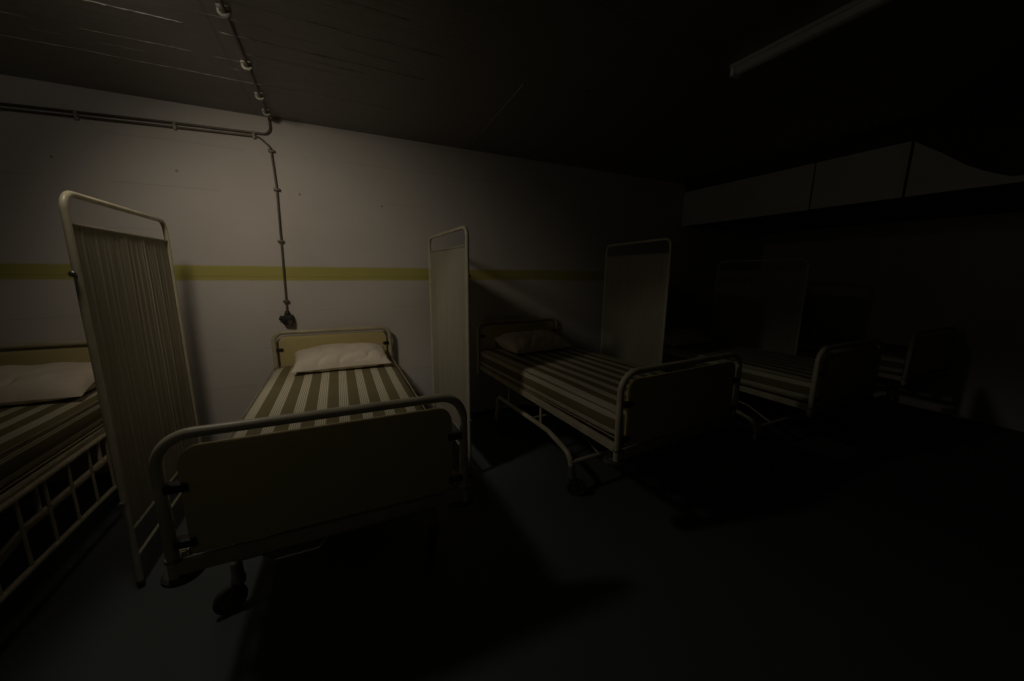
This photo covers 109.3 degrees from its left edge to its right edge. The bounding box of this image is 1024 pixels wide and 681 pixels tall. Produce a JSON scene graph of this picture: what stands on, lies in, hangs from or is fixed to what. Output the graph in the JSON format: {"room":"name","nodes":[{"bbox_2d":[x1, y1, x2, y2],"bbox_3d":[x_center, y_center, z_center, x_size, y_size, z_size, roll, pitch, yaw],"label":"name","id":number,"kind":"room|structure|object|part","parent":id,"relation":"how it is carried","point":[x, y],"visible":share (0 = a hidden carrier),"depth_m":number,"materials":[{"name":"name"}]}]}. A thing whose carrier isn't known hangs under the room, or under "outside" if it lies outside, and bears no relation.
{"room":"hospital interior","nodes":[
{"label":"hospital interior","id":0,"kind":"room"},
{"bbox_2d":[0,74,764,484],"bbox_3d":[-0.741,-0.503,3.718,10.700,2.720,0.200,-4,12,-25],"label":"wall","id":1,"kind":"structure","parent":0,"point":[359,211],"depth_m":3.05,"materials":[{"name":"paint"}]},
{"bbox_2d":[0,107,288,310],"bbox_3d":[-3.576,-0.786,2.156,3.795,1.353,0.027,-4,12,-25],"label":"conduit","id":2,"kind":"object","parent":1,"relation":"attached to","point":[270,149],"visible":1,"depth_m":2.69,"materials":[{"name":"metal"}]},
{"bbox_2d":[279,311,294,324],"bbox_3d":[-1.906,-0.190,3.063,0.113,0.121,0.062,-4,12,-25],"label":"wall socket","id":3,"kind":"object","parent":1,"relation":"attached to","point":[287,319],"visible":1,"depth_m":3.06,"materials":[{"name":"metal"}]},
{"bbox_2d":[38,400,547,488],"bbox_3d":[-0.708,0.834,3.869,10.300,0.035,0.012,-4,12,-25],"label":"baseboard","id":4,"kind":"structure","parent":1,"relation":"attached to","point":[102,475],"depth_m":2.74,"materials":[{"name":"paint"}]},
{"bbox_2d":[0,384,1023,680],"bbox_3d":[0.367,1.345,1.676,10.700,0.150,5.400,-4,12,-25],"label":"floor","id":5,"kind":"structure","parent":0,"point":[879,543],"depth_m":1.87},
{"bbox_2d":[0,340,116,635],"bbox_3d":[-2.759,0.706,1.641,1.152,1.061,2.113,-4,12,-25],"label":"hospital bed","id":6,"kind":"object","parent":5,"relation":"on","point":[31,434],"visible":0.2,"depth_m":1.89,"materials":[{"name":"beige metal"}]},
{"bbox_3d":[-3.203,0.286,2.512,0.971,0.562,0.036,-4,12,-25],"label":"head frame","id":7,"kind":"part","parent":6,"relation":"part of","materials":[{"name":"white metal"}]},
{"bbox_3d":[-3.203,0.264,2.508,0.864,0.408,0.022,-4,12,-25],"label":"head panel","id":8,"kind":"part","parent":6,"relation":"part of","materials":[{"name":"beige laminate"}]},
{"bbox_2d":[0,362,95,405],"bbox_3d":[-2.984,0.256,2.161,0.760,0.184,0.410,-4,12,-25],"label":"pillow","id":9,"kind":"object","parent":6,"relation":"on","point":[19,384],"visible":0.89,"depth_m":2.14,"materials":[{"name":"fabric"}]},
{"bbox_3d":[-2.757,0.554,1.611,0.959,0.183,1.992,-4,12,-25],"label":"mattress","id":10,"kind":"part","parent":6,"relation":"part of","materials":[{"name":"beige fabric"}]},
{"bbox_3d":[-2.331,0.635,1.841,0.030,0.047,2.029,-5,12,-27],"label":"rail","id":11,"kind":"part","parent":6,"relation":"part of","materials":[{"name":"beige metal"}]},
{"bbox_3d":[-2.282,0.789,1.888,0.027,0.365,1.837,-4,12,-25],"label":"guard rail","id":12,"kind":"part","parent":6,"relation":"part of","materials":[{"name":"beige metal"}]},
{"bbox_2d":[58,190,201,588],"bbox_3d":[-2.045,0.221,2.068,0.030,1.874,1.053,-4,12,-25],"label":"screen","id":13,"kind":"object","parent":5,"relation":"on","point":[125,283],"visible":0.91,"depth_m":1.87,"materials":[{"name":"beige fabric"}]},
{"bbox_3d":[-1.818,-0.276,1.505,0.025,0.026,0.026,-4,12,-25],"label":"knob","id":14,"kind":"part","parent":13,"relation":"part of","materials":[{"name":"metal"}]},
{"bbox_3d":[-2.043,-0.566,1.933,0.015,0.015,0.984,-4,12,-25],"label":"header rod","id":15,"kind":"part","parent":13,"relation":"part of","materials":[{"name":"metal"}]},
{"bbox_3d":[-1.828,0.766,1.698,0.025,0.026,0.026,-4,12,-25],"label":"knob","id":16,"kind":"part","parent":13,"relation":"part of","materials":[{"name":"metal"}]},
{"bbox_2d":[73,226,198,525],"bbox_3d":[-2.049,0.140,2.064,0.013,1.435,0.968,-4,12,-25],"label":"curtain","id":17,"kind":"object","parent":13,"relation":"hanging from","point":[129,279],"depth_m":1.92,"materials":[{"name":"fabric"}]},
{"bbox_3d":[-2.056,0.840,2.194,0.015,0.015,0.984,-4,12,-25],"label":"hem rod","id":18,"kind":"part","parent":13,"relation":"part of","materials":[{"name":"metal"}]},
{"bbox_2d":[148,326,472,614],"bbox_3d":[-1.128,0.585,2.378,1.137,1.061,2.113,-4,12,-25],"label":"hospital bed","id":19,"kind":"object","parent":5,"relation":"on","point":[312,448],"visible":0.98,"depth_m":1.43,"materials":[{"name":"beige metal"}]},
{"bbox_3d":[-1.555,0.580,2.176,0.030,0.047,2.029,-4,11,-23],"label":"rail","id":20,"kind":"part","parent":19,"relation":"part of","materials":[{"name":"beige metal"}]},
{"bbox_3d":[-0.829,0.804,1.399,0.229,0.048,0.023,-4,12,-25],"label":"tow handle","id":21,"kind":"part","parent":19,"relation":"part of","materials":[{"name":"metal"}]},
{"bbox_3d":[-0.687,0.517,1.422,1.073,0.528,0.036,-4,12,-25],"label":"foot frame","id":22,"kind":"part","parent":19,"relation":"part of","materials":[{"name":"white metal"}]},
{"bbox_3d":[-0.687,0.512,1.421,0.928,0.391,0.022,-4,12,-25],"label":"foot panel","id":23,"kind":"part","parent":19,"relation":"part of","materials":[{"name":"beige laminate"}]},
{"bbox_3d":[-1.126,0.433,2.348,0.946,0.183,1.992,-4,12,-25],"label":"mattress","id":24,"kind":"part","parent":19,"relation":"part of","materials":[{"name":"beige fabric"}]},
{"bbox_3d":[-1.569,0.165,3.251,0.958,0.562,0.036,-4,12,-25],"label":"head frame","id":25,"kind":"part","parent":19,"relation":"part of","materials":[{"name":"beige metal"}]},
{"bbox_3d":[-1.569,0.142,3.246,0.853,0.408,0.022,-4,12,-25],"label":"head panel","id":26,"kind":"part","parent":19,"relation":"part of","materials":[{"name":"beige laminate"}]},
{"bbox_2d":[291,343,390,372],"bbox_3d":[-1.411,0.122,3.021,0.720,0.162,0.410,-5,12,-26],"label":"pillow","id":27,"kind":"object","parent":19,"relation":"on","point":[337,356],"visible":1,"depth_m":2.91,"materials":[{"name":"fabric"}]},
{"bbox_3d":[-0.705,0.514,2.573,0.030,0.047,2.029,-5,12,-27],"label":"rail","id":28,"kind":"part","parent":19,"relation":"part of","materials":[{"name":"beige metal"}]},
{"bbox_2d":[428,225,472,477],"bbox_3d":[-0.536,0.052,3.053,0.031,1.874,1.053,-5,12,-27],"label":"screen","id":29,"kind":"object","parent":5,"relation":"on","point":[449,283],"visible":0.89,"depth_m":2.93,"materials":[{"name":"fabric"}]},
{"bbox_3d":[-0.534,-0.734,2.918,0.015,0.015,0.984,-5,12,-27],"label":"header rod","id":30,"kind":"part","parent":29,"relation":"part of","materials":[{"name":"metal"}]},
{"bbox_2d":[430,247,467,436],"bbox_3d":[-0.540,-0.029,3.049,0.013,1.435,0.968,-5,12,-27],"label":"curtain","id":31,"kind":"object","parent":29,"relation":"hanging from","point":[448,300],"depth_m":2.98,"materials":[{"name":"fabric"}]},
{"bbox_2d":[476,317,741,495],"bbox_3d":[0.583,0.448,3.200,1.227,1.061,2.113,-5,12,-29],"label":"hospital bed","id":32,"kind":"object","parent":5,"relation":"on","point":[642,408],"visible":0.98,"depth_m":2.46,"materials":[{"name":"beige metal"}]},
{"bbox_3d":[0.084,0.033,4.043,1.034,0.562,0.036,-5,12,-29],"label":"head frame","id":33,"kind":"part","parent":32,"relation":"part of","materials":[{"name":"metal"}]},
{"bbox_3d":[0.084,0.010,4.039,0.920,0.408,0.022,-5,12,-29],"label":"head panel","id":34,"kind":"part","parent":32,"relation":"part of","materials":[{"name":"beige laminate"}]},
{"bbox_2d":[495,330,571,353],"bbox_3d":[0.228,-0.003,3.744,0.720,0.174,0.410,-6,12,-32],"label":"pillow","id":35,"kind":"object","parent":32,"relation":"on","point":[523,342],"visible":1,"depth_m":3.62,"materials":[{"name":"fabric"}]},
{"bbox_3d":[0.138,0.452,2.954,0.032,0.047,2.030,-5,12,-27],"label":"rail","id":36,"kind":"part","parent":32,"relation":"part of","materials":[{"name":"beige metal"}]},
{"bbox_3d":[0.367,0.686,3.145,0.020,0.129,1.136,-5,12,-29],"label":"lift lever","id":37,"kind":"part","parent":32,"relation":"part of","materials":[{"name":"metal"}]},
{"bbox_3d":[0.585,0.297,3.170,1.021,0.183,1.992,-5,12,-29],"label":"mattress","id":38,"kind":"part","parent":32,"relation":"part of","materials":[{"name":"beige fabric"}]},
{"bbox_3d":[0.935,0.666,2.236,0.247,0.048,0.023,-5,12,-29],"label":"tow handle","id":39,"kind":"part","parent":32,"relation":"part of","materials":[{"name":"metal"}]},
{"bbox_3d":[1.082,0.375,2.274,1.158,0.528,0.036,-5,12,-29],"label":"foot frame","id":40,"kind":"part","parent":32,"relation":"part of","materials":[{"name":"beige metal"}]},
{"bbox_3d":[1.082,0.371,2.273,1.001,0.391,0.022,-5,12,-29],"label":"foot panel","id":41,"kind":"part","parent":32,"relation":"part of","materials":[{"name":"beige laminate"}]},
{"bbox_2d":[600,237,672,370],"bbox_3d":[1.219,-0.062,3.757,0.030,1.874,1.053,-3,11,-18],"label":"screen","id":42,"kind":"object","parent":5,"relation":"on","point":[636,287],"visible":0.77,"depth_m":3.63,"materials":[{"name":"fabric"}]},
{"bbox_3d":[1.222,-0.849,3.622,0.015,0.015,0.984,-3,11,-18],"label":"header rod","id":43,"kind":"part","parent":42,"relation":"part of","materials":[{"name":"metal"}]},
{"bbox_2d":[710,258,810,416],"bbox_3d":[2.865,-0.084,4.345,0.030,1.733,1.053,-4,12,-25],"label":"screen","id":44,"kind":"object","parent":5,"relation":"on","point":[759,309],"visible":0.62,"depth_m":4.22,"materials":[{"name":"fabric"}]},
{"bbox_2d":[712,271,805,354],"bbox_3d":[2.861,-0.159,4.341,0.013,1.327,0.968,-4,12,-25],"label":"curtain","id":45,"kind":"object","parent":44,"relation":"hanging from","point":[763,310],"depth_m":4.23,"materials":[{"name":"fabric"}]},
{"bbox_3d":[2.867,-0.812,4.220,0.015,0.014,0.984,-4,12,-25],"label":"header rod","id":46,"kind":"part","parent":44,"relation":"part of","materials":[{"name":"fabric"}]},
{"bbox_2d":[663,312,882,453],"bbox_3d":[2.236,0.340,3.867,1.152,1.061,2.113,-5,12,-27],"label":"hospital bed","id":47,"kind":"object","parent":5,"relation":"on","point":[828,381],"visible":0.56,"depth_m":3.04,"materials":[{"name":"beige metal"}]},
{"bbox_3d":[1.764,-0.100,4.720,0.864,0.408,0.022,-5,12,-27],"label":"head panel","id":48,"kind":"part","parent":47,"relation":"part of","materials":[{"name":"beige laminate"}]},
{"bbox_3d":[1.764,-0.077,4.724,0.971,0.562,0.036,-5,12,-27],"label":"head frame","id":49,"kind":"part","parent":47,"relation":"part of","materials":[{"name":"beige metal"}]},
{"bbox_3d":[1.811,0.338,3.649,0.030,0.047,2.029,-4,12,-25],"label":"rail","id":50,"kind":"part","parent":47,"relation":"part of","materials":[{"name":"beige metal"}]},
{"bbox_3d":[2.238,0.188,3.837,0.959,0.183,1.992,-5,12,-27],"label":"mattress","id":51,"kind":"part","parent":47,"relation":"part of","materials":[{"name":"beige fabric"}]},
{"bbox_3d":[2.071,0.591,3.746,0.019,0.129,1.136,-5,12,-27],"label":"lift lever","id":52,"kind":"part","parent":47,"relation":"part of","materials":[{"name":"metal"}]},
{"bbox_3d":[2.567,0.558,2.898,0.232,0.048,0.023,-5,12,-27],"label":"tow handle","id":53,"kind":"part","parent":47,"relation":"part of","materials":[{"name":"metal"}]},
{"bbox_3d":[2.708,0.269,2.927,1.087,0.528,0.036,-5,12,-27],"label":"foot frame","id":54,"kind":"part","parent":47,"relation":"part of","materials":[{"name":"beige metal"}]},
{"bbox_3d":[2.708,0.265,2.926,0.940,0.391,0.022,-5,12,-27],"label":"foot panel","id":55,"kind":"part","parent":47,"relation":"part of","materials":[{"name":"beige laminate"}]},
{"bbox_2d":[742,326,956,418],"bbox_3d":[3.852,0.206,4.674,1.152,1.061,2.113,-4,12,-25],"label":"hospital bed","id":56,"kind":"object","parent":5,"relation":"on","point":[932,354],"visible":0.5,"depth_m":3.77,"materials":[{"name":"beige metal"}]},
{"bbox_3d":[3.854,0.054,4.644,0.959,0.183,1.992,-4,12,-25],"label":"mattress","id":57,"kind":"part","parent":56,"relation":"part of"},
{"bbox_3d":[3.421,0.202,4.468,0.030,0.047,2.029,-4,11,-24],"label":"rail","id":58,"kind":"part","parent":56,"relation":"part of","materials":[{"name":"beige metal"}]},
{"bbox_3d":[4.297,0.137,3.720,1.087,0.528,0.036,-4,12,-25],"label":"foot frame","id":59,"kind":"part","parent":56,"relation":"part of","materials":[{"name":"beige metal"}]},
{"bbox_3d":[4.297,0.133,3.719,0.940,0.391,0.022,-4,12,-25],"label":"foot panel","id":60,"kind":"part","parent":56,"relation":"part of","materials":[{"name":"beige laminate"}]},
{"bbox_2d":[0,0,1023,183],"bbox_3d":[0.394,-1.474,1.153,10.700,0.155,5.400,-4,12,-25],"label":"ceiling","id":61,"kind":"structure","parent":0,"point":[637,88],"depth_m":2.09,"materials":[{"name":"paint"}]},
{"bbox_2d":[0,0,270,138],"bbox_3d":[-2.878,-1.195,0.628,3.811,0.273,3.200,-4,12,-25],"label":"conduit","id":62,"kind":"object","parent":61,"relation":"attached to","point":[220,7],"visible":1,"depth_m":2.37,"materials":[{"name":"metal"}]},
{"bbox_2d":[472,82,525,142],"bbox_3d":[-0.141,-1.701,2.779,0.012,0.012,1.142,-4,11,-22],"label":"cable","id":63,"kind":"object","parent":61,"relation":"attached to","point":[524,83],"visible":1,"depth_m":2.62,"materials":[{"name":"black"}]},
{"bbox_2d":[730,0,893,78],"bbox_3d":[1.533,-1.427,1.518,0.068,0.060,1.252,-4,12,-25],"label":"ceiling light","id":64,"kind":"object","parent":61,"relation":"attached to","point":[855,9],"visible":1,"depth_m":1.73,"materials":[{"name":"plastic"}]},
{"bbox_2d":[681,100,1023,233],"bbox_3d":[4.232,-1.420,2.919,1.880,0.535,5.200,-4,12,-25],"label":"ventilation duct","id":65,"kind":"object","parent":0,"point":[972,164],"depth_m":3.21,"materials":[{"name":"silver metal"}]},
{"bbox_2d":[760,211,1023,431],"bbox_3d":[5.160,-0.419,3.561,0.200,2.720,5.200,-4,12,-25],"label":"wall","id":66,"kind":"structure","parent":0,"point":[888,282],"depth_m":4.11,"materials":[{"name":"paint"}]},
{"bbox_2d":[873,398,1023,435],"bbox_3d":[5.054,0.909,3.755,0.012,0.035,5.188,-4,12,-25],"label":"baseboard","id":67,"kind":"structure","parent":66,"relation":"attached to","point":[892,402],"depth_m":3.99,"materials":[{"name":"paint"}]}
]}

